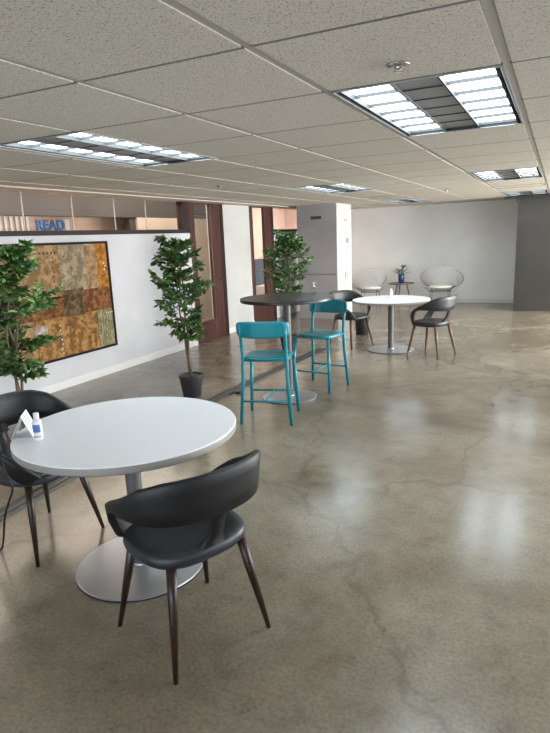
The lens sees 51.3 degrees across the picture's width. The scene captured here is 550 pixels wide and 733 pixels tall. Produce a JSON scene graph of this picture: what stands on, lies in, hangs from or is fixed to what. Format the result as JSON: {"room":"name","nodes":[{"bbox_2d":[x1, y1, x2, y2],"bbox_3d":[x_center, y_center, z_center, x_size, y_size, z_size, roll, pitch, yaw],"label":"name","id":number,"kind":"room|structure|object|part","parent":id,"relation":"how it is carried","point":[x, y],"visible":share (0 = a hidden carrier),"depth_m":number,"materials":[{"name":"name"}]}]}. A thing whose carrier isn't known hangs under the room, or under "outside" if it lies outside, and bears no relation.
{"room":"common room","nodes":[
{"label":"common room","id":0,"kind":"room"},
{"bbox_2d":[0,233,195,394],"bbox_3d":[-3.797,-0.026,4.299,0.120,1.785,11.220,4,14,26],"label":"wall","id":1,"kind":"structure","parent":0,"point":[130,255],"depth_m":7.76,"materials":[{"name":"white paint"}]},
{"bbox_2d":[0,241,117,375],"bbox_3d":[-2.725,-0.651,6.260,0.030,1.350,2.750,4,14,26],"label":"framed painting","id":2,"kind":"object","parent":1,"relation":"attached to","point":[84,314],"visible":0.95,"depth_m":6.85,"materials":[{"name":"black"}]},
{"bbox_2d":[0,229,190,235],"bbox_3d":[-3.835,-0.923,4.098,0.160,0.055,11.220,4,14,26],"label":"trim","id":3,"kind":"structure","parent":1,"relation":"attached to","point":[58,232],"depth_m":7.00,"materials":[{"name":"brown metal"}]},
{"bbox_2d":[19,191,188,230],"bbox_3d":[-3.841,-1.153,4.045,0.110,0.418,11.220,4,14,26],"label":"window","id":4,"kind":"structure","parent":1,"relation":"in","point":[181,207],"depth_m":8.79,"materials":[{"name":"clear glass"}]},
{"bbox_2d":[35,340,197,392],"bbox_3d":[-3.703,0.799,4.454,0.014,0.100,11.220,4,14,26],"label":"baseboard","id":5,"kind":"structure","parent":1,"relation":"attached to","point":[89,376],"depth_m":7.54,"materials":[{"name":"white paint"}]},
{"bbox_2d":[0,208,284,258],"bbox_3d":[-3.970,-1.621,8.787,0.150,2.950,19.800,4,14,26],"label":"wall","id":6,"kind":"structure","parent":0,"point":[81,223],"depth_m":10.31,"materials":[{"name":"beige paint"}]},
{"bbox_2d":[0,216,29,230],"bbox_3d":[-3.995,-1.752,8.507,0.012,0.930,0.945,4,14,26],"label":"window blind","id":7,"kind":"object","parent":6,"relation":"attached to","point":[4,217],"visible":0.28,"depth_m":8.62,"materials":[{"name":"white"}]},
{"bbox_2d":[35,220,64,229],"bbox_3d":[-3.615,-2.279,9.226,0.016,0.164,0.577,4,14,26],"label":"sign","id":8,"kind":"object","parent":6,"relation":"attached to","point":[52,224],"depth_m":9.21,"materials":[{"name":"blue paint"}]},
{"bbox_2d":[64,219,69,229],"bbox_3d":[-3.450,-2.007,9.611,0.015,0.900,0.100,4,14,26],"label":"panel","id":9,"kind":"object","parent":6,"relation":"attached to","point":[66,221],"visible":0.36,"depth_m":9.52,"materials":[{"name":"white"}]},
{"bbox_2d":[124,218,212,318],"bbox_3d":[-1.900,-1.977,11.889,0.160,2.119,3.220,4,14,26],"label":"wall","id":10,"kind":"structure","parent":0,"point":[201,235],"depth_m":12.24,"materials":[{"name":"paint"}]},
{"bbox_2d":[0,191,205,218],"bbox_3d":[-4.491,-2.152,6.514,0.180,0.780,15.400,4,14,26],"label":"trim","id":11,"kind":"structure","parent":10,"relation":"attached to","point":[34,204],"depth_m":9.20,"materials":[{"name":"beige paint"}]},
{"bbox_2d":[178,371,202,397],"bbox_3d":[-0.911,0.204,6.257,0.270,0.245,0.270,4,14,26],"label":"pot","id":12,"kind":"object","parent":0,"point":[191,382],"depth_m":6.18,"materials":[{"name":"grey plastic"}]},
{"bbox_2d":[206,204,253,327],"bbox_3d":[-0.807,-1.855,10.585,0.310,2.360,1.000,4,14,26],"label":"wall column","id":13,"kind":"structure","parent":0,"point":[236,225],"depth_m":10.48,"materials":[{"name":"beige paint"}]},
{"bbox_2d":[188,202,229,343],"bbox_3d":[-1.120,-1.573,9.620,0.139,2.258,1.080,4,14,26],"label":"door","id":14,"kind":"structure","parent":13,"relation":"attached to","point":[217,327],"depth_m":9.80,"materials":[{"name":"brown wood"}]},
{"bbox_3d":[-1.132,-0.617,9.746,0.060,0.340,0.480,4,14,26],"label":"rail","id":15,"kind":"part","parent":14,"relation":"part of","materials":[{"name":"brown wood"}]},
{"bbox_2d":[229,321,254,332],"bbox_3d":[-0.616,-0.743,10.762,0.012,0.100,1.000,4,14,26],"label":"baseboard","id":16,"kind":"structure","parent":13,"relation":"attached to","point":[233,329],"depth_m":10.46,"materials":[{"name":"white paint"}]},
{"bbox_2d":[249,206,276,321],"bbox_3d":[-0.235,-2.008,11.395,0.139,2.258,0.980,4,14,26],"label":"door","id":17,"kind":"structure","parent":13,"relation":"attached to","point":[261,313],"depth_m":11.43,"materials":[{"name":"brown wood"}]},
{"bbox_3d":[-0.273,-1.119,11.460,0.060,0.500,0.480,4,14,26],"label":"rail","id":18,"kind":"part","parent":17,"relation":"part of","materials":[{"name":"brown wood"}]},
{"bbox_2d":[0,302,549,732],"bbox_3d":[1.196,0.202,6.660,12.800,0.100,19.800,4,14,26],"label":"floor","id":19,"kind":"structure","parent":0,"point":[397,533],"depth_m":2.94,"materials":[{"name":"concrete"}]},
{"bbox_2d":[0,428,13,550],"bbox_3d":[-1.495,0.666,3.093,0.086,0.787,0.740,-13,16,-40],"label":"power cord","id":20,"kind":"object","parent":19,"relation":"on","point":[7,429],"visible":1,"depth_m":2.82,"materials":[{"name":"black rubber"}]},
{"bbox_2d":[0,239,63,428],"bbox_3d":[-1.871,-0.034,4.096,0.781,1.731,0.682,-3,13,-4],"label":"potted ficus","id":21,"kind":"object","parent":19,"relation":"on","point":[11,362],"visible":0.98,"depth_m":4.01,"materials":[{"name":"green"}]},
{"bbox_2d":[0,390,104,566],"bbox_3d":[-1.392,0.597,3.277,0.544,0.824,0.629,5,14,28],"label":"dining chair","id":22,"kind":"object","parent":19,"relation":"on","point":[13,405],"visible":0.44,"depth_m":3.35,"materials":[{"name":"black leather"}]},
{"bbox_3d":[-1.355,0.564,3.249,0.457,0.069,0.484,5,14,28],"label":"seat","id":23,"kind":"part","parent":22,"relation":"part of","materials":[{"name":"black leather"}]},
{"bbox_3d":[-1.285,0.842,3.049,0.041,0.437,0.133,-8,14,-24],"label":"leg","id":24,"kind":"part","parent":22,"relation":"part of","materials":[{"name":"brown wood"}]},
{"bbox_3d":[-1.411,0.391,3.237,0.520,0.403,0.629,5,14,28],"label":"backrest","id":25,"kind":"part","parent":22,"relation":"part of","materials":[{"name":"black leather"}]},
{"bbox_3d":[-1.435,0.733,3.565,0.041,0.437,0.133,-8,14,-24],"label":"leg","id":26,"kind":"part","parent":22,"relation":"part of","materials":[{"name":"brown wood"}]},
{"bbox_3d":[-1.098,0.759,3.381,0.133,0.437,0.041,-4,13,-7],"label":"leg","id":27,"kind":"part","parent":22,"relation":"part of","materials":[{"name":"brown wood"}]},
{"bbox_2d":[10,397,235,602],"bbox_3d":[-0.719,0.670,2.947,1.080,0.765,1.080,4,14,26],"label":"round table","id":28,"kind":"object","parent":19,"relation":"on","point":[129,437],"visible":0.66,"depth_m":2.79,"materials":[{"name":"white laminate"}]},
{"bbox_2d":[11,410,33,439],"bbox_3d":[-1.223,0.279,2.786,0.101,0.109,0.130,-5,13,-11],"label":"tent card","id":29,"kind":"object","parent":28,"relation":"on","point":[25,417],"visible":0.85,"depth_m":2.77,"materials":[{"name":"white paper"}]},
{"bbox_2d":[32,412,43,440],"bbox_3d":[-1.123,0.282,2.704,0.042,0.130,0.043,4,14,26],"label":"bottle","id":30,"kind":"object","parent":28,"relation":"on","point":[36,422],"visible":1,"depth_m":2.69,"materials":[{"name":"white plastic"}]},
{"bbox_3d":[-0.719,0.685,2.951,0.080,0.704,0.080,4,14,26],"label":"post","id":31,"kind":"part","parent":28,"relation":"part of","materials":[{"name":"silver metal"}]},
{"bbox_2d":[0,348,325,520],"bbox_3d":[-0.776,0.443,5.688,0.239,0.016,6.684,4,14,25],"label":"floor track","id":32,"kind":"object","parent":19,"relation":"on","point":[15,506],"visible":0.4,"depth_m":4.15,"materials":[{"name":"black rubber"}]},
{"bbox_2d":[148,234,214,397],"bbox_3d":[-0.955,-0.527,6.094,0.669,1.744,0.765,-3,13,-4],"label":"potted ficus","id":33,"kind":"object","parent":19,"relation":"on","point":[191,381],"visible":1,"depth_m":5.98,"materials":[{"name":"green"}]},
{"bbox_2d":[105,449,270,684],"bbox_3d":[-0.357,0.747,2.410,0.629,0.824,0.544,-13,16,-39],"label":"dining chair","id":34,"kind":"object","parent":19,"relation":"on","point":[170,527],"visible":1,"depth_m":2.20,"materials":[{"name":"black leather"}]},
{"bbox_3d":[-0.640,0.940,2.491,0.133,0.437,0.041,1,13,13],"label":"leg","id":35,"kind":"part","parent":34,"relation":"part of","materials":[{"name":"brown wood"}]},
{"bbox_3d":[-0.387,0.993,2.205,0.041,0.437,0.133,-3,13,-5],"label":"leg","id":36,"kind":"part","parent":34,"relation":"part of","materials":[{"name":"brown wood"}]},
{"bbox_3d":[-0.357,0.544,2.355,0.629,0.403,0.520,-13,16,-39],"label":"backrest","id":37,"kind":"part","parent":34,"relation":"part of","materials":[{"name":"black leather"}]},
{"bbox_3d":[-0.387,0.706,2.434,0.484,0.069,0.457,-13,16,-39],"label":"seat","id":38,"kind":"part","parent":34,"relation":"part of","materials":[{"name":"black leather"}]},
{"bbox_3d":[-0.346,0.872,2.739,0.041,0.437,0.133,-3,13,-5],"label":"leg","id":39,"kind":"part","parent":34,"relation":"part of","materials":[{"name":"brown wood"}]},
{"bbox_3d":[-0.093,0.925,2.454,0.133,0.437,0.041,1,13,13],"label":"leg","id":40,"kind":"part","parent":34,"relation":"part of","materials":[{"name":"brown wood"}]},
{"bbox_2d":[255,259,264,294],"bbox_3d":[0.112,-2.454,15.928,0.800,1.120,2.200,4,14,26],"label":"sofa","id":41,"kind":"object","parent":19,"relation":"on","point":[259,267],"visible":0.02,"depth_m":15.15,"materials":[{"name":"grey fabric"}]},
{"bbox_3d":[-0.147,-2.530,16.039,0.230,1.000,2.200,4,14,26],"label":"backrest","id":42,"kind":"part","parent":41,"relation":"part of","materials":[{"name":"grey fabric"}]},
{"bbox_3d":[0.227,-2.179,15.938,0.570,0.330,2.200,4,14,26],"label":"seat","id":43,"kind":"part","parent":41,"relation":"part of","materials":[{"name":"white"}]},
{"bbox_2d":[236,321,299,425],"bbox_3d":[-0.061,0.023,5.284,0.497,0.954,0.508,0,13,11],"label":"bar stool","id":44,"kind":"object","parent":19,"relation":"on","point":[269,329],"visible":1,"depth_m":5.11,"materials":[{"name":"teal metal"}]},
{"bbox_3d":[-0.306,0.067,5.150,0.067,0.924,0.089,0,13,11],"label":"leg","id":45,"kind":"part","parent":44,"relation":"part of","materials":[{"name":"teal metal"}]},
{"bbox_3d":[-0.227,0.142,5.574,0.033,0.586,0.077,-9,14,-26],"label":"leg","id":46,"kind":"part","parent":44,"relation":"part of","materials":[{"name":"teal metal"}]},
{"bbox_3d":[-0.116,-0.323,4.998,0.483,0.151,0.095,0,13,11],"label":"backrest","id":47,"kind":"part","parent":44,"relation":"part of","materials":[{"name":"teal"}]},
{"bbox_3d":[-0.083,0.317,5.172,0.436,0.019,0.020,0,13,11],"label":"foot rail","id":48,"kind":"part","parent":44,"relation":"part of","materials":[{"name":"teal metal"}]},
{"bbox_3d":[-0.062,-0.107,5.277,0.424,0.036,0.410,0,13,11],"label":"seat","id":49,"kind":"part","parent":44,"relation":"part of","materials":[{"name":"teal"}]},
{"bbox_3d":[-0.061,-0.091,5.281,0.422,0.025,0.378,0,13,11],"label":"seat frame","id":50,"kind":"part","parent":44,"relation":"part of","materials":[{"name":"teal"}]},
{"bbox_3d":[-0.008,0.228,5.557,0.436,0.019,0.020,0,13,11],"label":"foot rail","id":51,"kind":"part","parent":44,"relation":"part of","materials":[{"name":"teal metal"}]},
{"bbox_3d":[0.116,0.068,5.068,0.067,0.924,0.089,0,13,11],"label":"leg","id":52,"kind":"part","parent":44,"relation":"part of","materials":[{"name":"teal metal"}]},
{"bbox_3d":[0.202,0.143,5.490,0.077,0.586,0.033,-13,17,-40],"label":"leg","id":53,"kind":"part","parent":44,"relation":"part of","materials":[{"name":"teal metal"}]},
{"bbox_2d":[240,292,332,404],"bbox_3d":[0.138,-0.194,5.969,0.950,1.060,0.950,4,14,26],"label":"bar table","id":54,"kind":"object","parent":19,"relation":"on","point":[285,300],"visible":0.73,"depth_m":5.88,"materials":[{"name":"black laminate"}]},
{"bbox_3d":[0.139,-0.182,5.971,0.076,1.005,0.076,4,14,26],"label":"post","id":55,"kind":"part","parent":54,"relation":"part of","materials":[{"name":"silver metal"}]},
{"bbox_2d":[260,229,314,351],"bbox_3d":[0.144,-1.088,8.307,0.833,1.781,0.832,9,17,43],"label":"potted ficus","id":56,"kind":"object","parent":19,"relation":"on","point":[296,244],"visible":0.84,"depth_m":8.13,"materials":[{"name":"green plant"}]},
{"bbox_2d":[280,334,296,351],"bbox_3d":[0.209,-0.337,8.460,0.270,0.245,0.270,4,14,26],"label":"pot","id":57,"kind":"object","parent":56,"relation":"attached to","point":[292,335],"depth_m":8.39,"materials":[{"name":"grey"}]},
{"bbox_2d":[293,299,349,393],"bbox_3d":[0.510,-0.242,6.358,0.497,0.954,0.508,6,15,34],"label":"bar stool","id":58,"kind":"object","parent":19,"relation":"on","point":[332,306],"visible":0.94,"depth_m":6.37,"materials":[{"name":"teal"}]},
{"bbox_3d":[0.213,-0.048,6.342,0.077,0.586,0.033,-6,13,-17],"label":"leg","id":59,"kind":"part","parent":58,"relation":"part of","materials":[{"name":"teal metal"}]},
{"bbox_3d":[0.393,0.059,6.234,0.436,0.019,0.020,6,15,34],"label":"foot rail","id":60,"kind":"part","parent":58,"relation":"part of","materials":[{"name":"teal metal"}]},
{"bbox_3d":[0.438,-0.294,6.626,0.067,0.924,0.089,6,15,34],"label":"leg","id":61,"kind":"part","parent":58,"relation":"part of","materials":[{"name":"teal metal"}]},
{"bbox_3d":[0.492,-0.362,6.311,0.424,0.036,0.410,6,15,34],"label":"seat","id":62,"kind":"part","parent":58,"relation":"part of","materials":[{"name":"teal"}]},
{"bbox_3d":[0.493,-0.346,6.315,0.422,0.025,0.378,6,15,34],"label":"seat frame","id":63,"kind":"part","parent":58,"relation":"part of","materials":[{"name":"teal"}]},
{"bbox_3d":[0.611,-0.675,6.435,0.483,0.151,0.095,6,15,34],"label":"backrest","id":64,"kind":"part","parent":58,"relation":"part of","materials":[{"name":"teal"}]},
{"bbox_3d":[0.573,-0.009,6.097,0.033,0.586,0.077,-3,13,-3],"label":"leg","id":65,"kind":"part","parent":58,"relation":"part of","materials":[{"name":"teal metal"}]},
{"bbox_3d":[0.621,-0.023,6.556,0.436,0.019,0.020,6,15,34],"label":"foot rail","id":66,"kind":"part","parent":58,"relation":"part of","materials":[{"name":"teal metal"}]},
{"bbox_3d":[0.791,-0.255,6.385,0.067,0.924,0.089,6,15,34],"label":"leg","id":67,"kind":"part","parent":58,"relation":"part of","materials":[{"name":"teal metal"}]},
{"bbox_2d":[329,290,373,348],"bbox_3d":[1.137,-0.731,8.727,0.629,0.824,0.544,-12,16,-38],"label":"dining chair","id":68,"kind":"object","parent":19,"relation":"on","point":[346,295],"visible":0.62,"depth_m":8.72,"materials":[{"name":"black leather"}]},
{"bbox_3d":[0.889,-0.533,8.777,0.133,0.437,0.041,1,13,15],"label":"leg","id":69,"kind":"part","parent":68,"relation":"part of","materials":[{"name":"brown wood"}]},
{"bbox_3d":[1.121,-0.937,8.690,0.629,0.403,0.520,-12,16,-38],"label":"backrest","id":70,"kind":"part","parent":68,"relation":"part of","materials":[{"name":"grey plastic"}]},
{"bbox_3d":[1.129,-0.477,8.485,0.097,0.437,0.110,-12,16,-38],"label":"leg","id":71,"kind":"part","parent":68,"relation":"part of","materials":[{"name":"brown wood"}]},
{"bbox_3d":[1.163,-0.760,8.686,0.484,0.069,0.457,-12,16,-38],"label":"seat","id":72,"kind":"part","parent":68,"relation":"part of","materials":[{"name":"black leather"}]},
{"bbox_3d":[1.435,-0.543,8.721,0.133,0.437,0.041,1,13,15],"label":"leg","id":73,"kind":"part","parent":68,"relation":"part of","materials":[{"name":"brown wood"}]},
{"bbox_2d":[355,317,369,334],"bbox_3d":[1.479,-0.694,9.708,0.268,0.292,0.268,4,14,26],"label":"waste bin","id":74,"kind":"object","parent":19,"relation":"on","point":[361,326],"visible":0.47,"depth_m":9.62,"materials":[{"name":"black plastic"}]},
{"bbox_2d":[352,270,386,305],"bbox_3d":[2.267,-1.924,13.822,0.899,0.824,0.772,-3,13,-3],"label":"wire chair","id":75,"kind":"object","parent":19,"relation":"on","point":[376,285],"visible":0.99,"depth_m":13.65,"materials":[{"name":"grey metal"}]},
{"bbox_2d":[361,286,380,288],"bbox_3d":[2.281,-1.879,13.629,0.492,0.049,0.375,-3,13,-3],"label":"cushion","id":76,"kind":"object","parent":75,"relation":"on","point":[368,287],"depth_m":13.52,"materials":[{"name":"beige fabric"}]},
{"bbox_2d":[352,295,429,353],"bbox_3d":[1.671,-0.605,8.261,1.090,0.735,1.090,4,14,26],"label":"round table","id":77,"kind":"object","parent":19,"relation":"on","point":[383,300],"visible":0.98,"depth_m":8.20,"materials":[{"name":"white laminate"}]},
{"bbox_3d":[1.671,-0.593,8.264,0.080,0.680,0.080,4,14,26],"label":"post","id":78,"kind":"part","parent":77,"relation":"part of","materials":[{"name":"silver metal"}]},
{"bbox_2d":[388,282,413,294],"bbox_3d":[2.993,-1.731,13.583,0.600,0.502,0.600,4,14,26],"label":"side table","id":79,"kind":"object","parent":19,"relation":"on","point":[391,283],"visible":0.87,"depth_m":13.44,"materials":[{"name":"grey wood"}]},
{"bbox_2d":[393,264,408,282],"bbox_3d":[2.962,-2.183,13.479,0.483,0.425,0.524,4,14,26],"label":"potted plant","id":80,"kind":"object","parent":79,"relation":"on","point":[401,278],"visible":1,"depth_m":13.45,"materials":[{"name":"green plant"}]},
{"bbox_3d":[2.978,-2.074,13.506,0.150,0.200,0.150,4,14,26],"label":"pot","id":81,"kind":"part","parent":80,"relation":"part of","materials":[{"name":"blue ceramic"}]},
{"bbox_2d":[406,295,456,359],"bbox_3d":[2.145,-0.555,7.752,0.629,0.824,0.544,-14,17,-43],"label":"dining chair","id":82,"kind":"object","parent":19,"relation":"on","point":[448,303],"visible":1,"depth_m":7.55,"materials":[{"name":"black leather"}]},
{"bbox_3d":[1.860,-0.358,7.817,0.133,0.437,0.041,0,13,10],"label":"leg","id":83,"kind":"part","parent":82,"relation":"part of","materials":[{"name":"brown wood"}]},
{"bbox_3d":[2.139,-0.429,8.081,0.041,0.437,0.133,-4,13,-8],"label":"leg","id":84,"kind":"part","parent":82,"relation":"part of","materials":[{"name":"brown wood"}]},
{"bbox_3d":[2.113,-0.596,7.775,0.484,0.069,0.457,-14,17,-43],"label":"seat","id":85,"kind":"part","parent":82,"relation":"part of","materials":[{"name":"black leather"}]},
{"bbox_3d":[2.145,-0.758,7.698,0.629,0.403,0.520,-14,17,-43],"label":"backrest","id":86,"kind":"part","parent":82,"relation":"part of","materials":[{"name":"grey plastic"}]},
{"bbox_3d":[2.130,-0.309,7.546,0.041,0.437,0.133,-4,13,-8],"label":"leg","id":87,"kind":"part","parent":82,"relation":"part of","materials":[{"name":"brown wood"}]},
{"bbox_3d":[2.408,-0.380,7.810,0.133,0.437,0.041,0,13,10],"label":"leg","id":88,"kind":"part","parent":82,"relation":"part of","materials":[{"name":"brown wood"}]},
{"bbox_2d":[420,266,463,299],"bbox_3d":[3.783,-1.847,13.050,0.967,0.886,0.830,3,14,23],"label":"wire chair","id":89,"kind":"object","parent":19,"relation":"on","point":[445,287],"visible":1,"depth_m":12.88,"materials":[{"name":"grey metal"}]},
{"bbox_2d":[428,285,451,287],"bbox_3d":[3.700,-1.799,12.860,0.529,0.053,0.403,3,14,23],"label":"cushion","id":90,"kind":"object","parent":89,"relation":"on","point":[429,286],"depth_m":12.75,"materials":[{"name":"beige fabric"}]},
{"bbox_2d":[0,0,549,208],"bbox_3d":[1.921,-1.761,4.617,9.164,0.020,17.480,4,14,26],"label":"ceiling","id":91,"kind":"structure","parent":0,"point":[81,40],"depth_m":2.41,"materials":[{"name":"tile"}]},
{"bbox_2d":[0,131,217,166],"bbox_3d":[-1.077,-1.506,3.938,0.717,0.074,1.430,4,14,26],"label":"ceiling light","id":92,"kind":"object","parent":91,"relation":"attached to","point":[75,144],"visible":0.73,"depth_m":3.89,"materials":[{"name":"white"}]},
{"bbox_2d":[19,141,150,161],"bbox_3d":[-1.269,-1.519,4.030,0.225,0.006,1.390,4,14,26],"label":"diffuser","id":93,"kind":"object","parent":92,"relation":"attached to","point":[28,144],"depth_m":3.98,"materials":[{"name":"white plastic"}]},
{"bbox_3d":[-1.077,-1.500,3.939,0.202,0.018,1.390,4,14,26],"label":"panel","id":94,"kind":"part","parent":92,"relation":"part of","materials":[{"name":"silver metal"}]},
{"bbox_2d":[71,133,196,156],"bbox_3d":[-0.885,-1.494,3.845,0.225,0.006,1.390,4,14,26],"label":"diffuser","id":95,"kind":"object","parent":92,"relation":"attached to","point":[79,136],"depth_m":3.82,"materials":[{"name":"white plastic"}]},
{"bbox_2d":[0,0,549,206],"bbox_3d":[2.061,-1.752,4.549,8.926,0.012,17.500,4,14,26],"label":"ceiling grid","id":96,"kind":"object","parent":91,"relation":"attached to","point":[488,6],"depth_m":2.40,"materials":[{"name":"grey metal"}]},
{"bbox_2d":[0,0,549,206],"bbox_3d":[1.856,-1.728,4.501,9.191,0.012,16.738,4,14,26],"label":"trim","id":97,"kind":"structure","parent":91,"relation":"attached to","point":[465,1],"depth_m":2.40,"materials":[{"name":"grey metal"}]},
{"bbox_2d":[291,183,374,193],"bbox_3d":[0.823,-2.440,7.751,0.717,0.074,1.430,4,14,26],"label":"ceiling light","id":98,"kind":"object","parent":91,"relation":"attached to","point":[341,187],"visible":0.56,"depth_m":7.87,"materials":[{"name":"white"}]},
{"bbox_3d":[0.824,-2.435,7.753,0.202,0.018,1.390,4,14,26],"label":"panel","id":99,"kind":"part","parent":98,"relation":"part of","materials":[{"name":"silver metal"}]},
{"bbox_2d":[386,61,409,73],"bbox_3d":[0.463,-1.124,2.159,0.090,0.028,0.090,4,14,26],"label":"sprinkler head","id":100,"kind":"object","parent":91,"relation":"attached to","point":[397,65],"visible":1,"depth_m":2.15},
{"bbox_2d":[380,198,430,202],"bbox_3d":[2.597,-3.312,11.311,0.717,0.074,1.285,4,14,26],"label":"ceiling light","id":101,"kind":"object","parent":91,"relation":"attached to","point":[409,199],"visible":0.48,"depth_m":11.59,"materials":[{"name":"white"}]},
{"bbox_2d":[330,65,523,136],"bbox_3d":[0.875,-1.378,2.996,0.717,0.074,1.430,4,14,26],"label":"ceiling light","id":102,"kind":"object","parent":91,"relation":"attached to","point":[479,98],"visible":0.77,"depth_m":2.89,"materials":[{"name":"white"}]},
{"bbox_2d":[350,85,438,129],"bbox_3d":[0.684,-1.390,3.089,0.225,0.006,1.390,4,14,26],"label":"diffuser","id":103,"kind":"object","parent":102,"relation":"attached to","point":[384,100],"depth_m":3.02,"materials":[{"name":"white plastic"}]},
{"bbox_3d":[0.876,-1.372,2.998,0.202,0.018,1.390,4,14,26],"label":"panel","id":104,"kind":"part","parent":102,"relation":"part of","materials":[{"name":"silver metal"}]},
{"bbox_2d":[444,68,514,121],"bbox_3d":[1.067,-1.365,2.904,0.225,0.006,1.390,4,14,26],"label":"diffuser","id":105,"kind":"object","parent":102,"relation":"attached to","point":[481,93],"depth_m":2.83,"materials":[{"name":"white plastic"}]},
{"bbox_2d":[469,167,542,181],"bbox_3d":[2.776,-2.312,6.810,0.717,0.074,1.430,4,14,26],"label":"ceiling light","id":106,"kind":"object","parent":91,"relation":"attached to","point":[532,172],"visible":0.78,"depth_m":6.93,"materials":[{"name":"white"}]},
{"bbox_3d":[2.776,-2.306,6.811,0.202,0.018,1.390,4,14,26],"label":"panel","id":107,"kind":"part","parent":106,"relation":"part of","materials":[{"name":"silver metal"}]},
{"bbox_2d":[502,189,547,195],"bbox_3d":[4.549,-3.184,10.369,0.717,0.074,1.285,4,14,26],"label":"ceiling light","id":108,"kind":"object","parent":91,"relation":"attached to","point":[542,191],"visible":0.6,"depth_m":10.68,"materials":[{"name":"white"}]},
{"bbox_2d":[274,231,299,317],"bbox_3d":[0.396,-2.110,12.828,0.100,1.780,2.120,4,14,26],"label":"wall","id":109,"kind":"structure","parent":0,"point":[295,308],"depth_m":12.53,"materials":[{"name":"white paint"}]},
{"bbox_2d":[274,229,296,231],"bbox_3d":[0.359,-3.002,12.628,0.140,0.050,2.120,4,14,26],"label":"trim","id":110,"kind":"structure","parent":109,"relation":"attached to","point":[282,230],"depth_m":12.29,"materials":[{"name":"brown metal"}]},
{"bbox_2d":[284,209,296,228],"bbox_3d":[1.266,-3.656,16.889,2.000,2.950,0.200,4,14,26],"label":"wall","id":111,"kind":"structure","parent":0,"point":[290,215],"depth_m":17.00,"materials":[{"name":"pink paint"}]},
{"bbox_2d":[296,203,351,318],"bbox_3d":[1.051,-2.242,11.966,0.850,2.360,0.900,4,14,26],"label":"wall pillar","id":112,"kind":"structure","parent":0,"point":[326,236],"depth_m":11.55,"materials":[{"name":"grey paint"}]},
{"bbox_2d":[311,216,320,219],"bbox_3d":[0.813,-2.959,11.386,0.220,0.060,0.014,4,14,26],"label":"wall sign","id":113,"kind":"object","parent":112,"relation":"attached to","point":[312,217],"visible":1,"depth_m":11.38,"materials":[{"name":"grey plastic"}]},
{"bbox_2d":[302,273,336,274],"bbox_3d":[0.859,-1.871,11.629,0.820,0.030,0.014,4,14,26],"label":"wall rail","id":114,"kind":"object","parent":112,"relation":"attached to","point":[325,273],"visible":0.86,"depth_m":11.55,"materials":[{"name":"grey"}]},
{"bbox_2d":[351,199,517,298],"bbox_3d":[3.371,-2.935,13.683,4.610,2.770,0.120,4,14,26],"label":"wall","id":115,"kind":"structure","parent":0,"point":[477,239],"depth_m":13.40,"materials":[{"name":"paint"}]},
{"bbox_2d":[430,298,512,302],"bbox_3d":[3.441,-1.611,13.895,4.510,0.090,0.015,4,14,26],"label":"baseboard","id":116,"kind":"structure","parent":115,"relation":"attached to","point":[458,300],"depth_m":13.21,"materials":[{"name":"white paint"}]},
{"bbox_2d":[513,193,549,311],"bbox_3d":[7.561,-2.289,10.953,5.370,2.360,1.520,4,14,26],"label":"wall","id":117,"kind":"structure","parent":0,"point":[532,259],"depth_m":11.33,"materials":[{"name":"paint"}]},
{"bbox_2d":[504,194,549,198],"bbox_3d":[7.044,-3.152,10.050,5.620,0.038,0.060,4,14,26],"label":"trim","id":118,"kind":"structure","parent":117,"relation":"attached to","point":[541,195],"depth_m":11.07,"materials":[{"name":"black paint"}]},
{"bbox_3d":[-2.618,-2.400,6.721,0.060,0.580,17.700,4,14,26],"label":"wall","id":119,"kind":"structure","parent":0,"visible":0},
{"bbox_2d":[0,185,295,209],"bbox_3d":[-2.402,-2.074,6.694,0.390,0.102,17.500,4,14,26],"label":"trim","id":120,"kind":"structure","parent":119,"relation":"attached to","point":[5,188],"depth_m":7.29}
]}

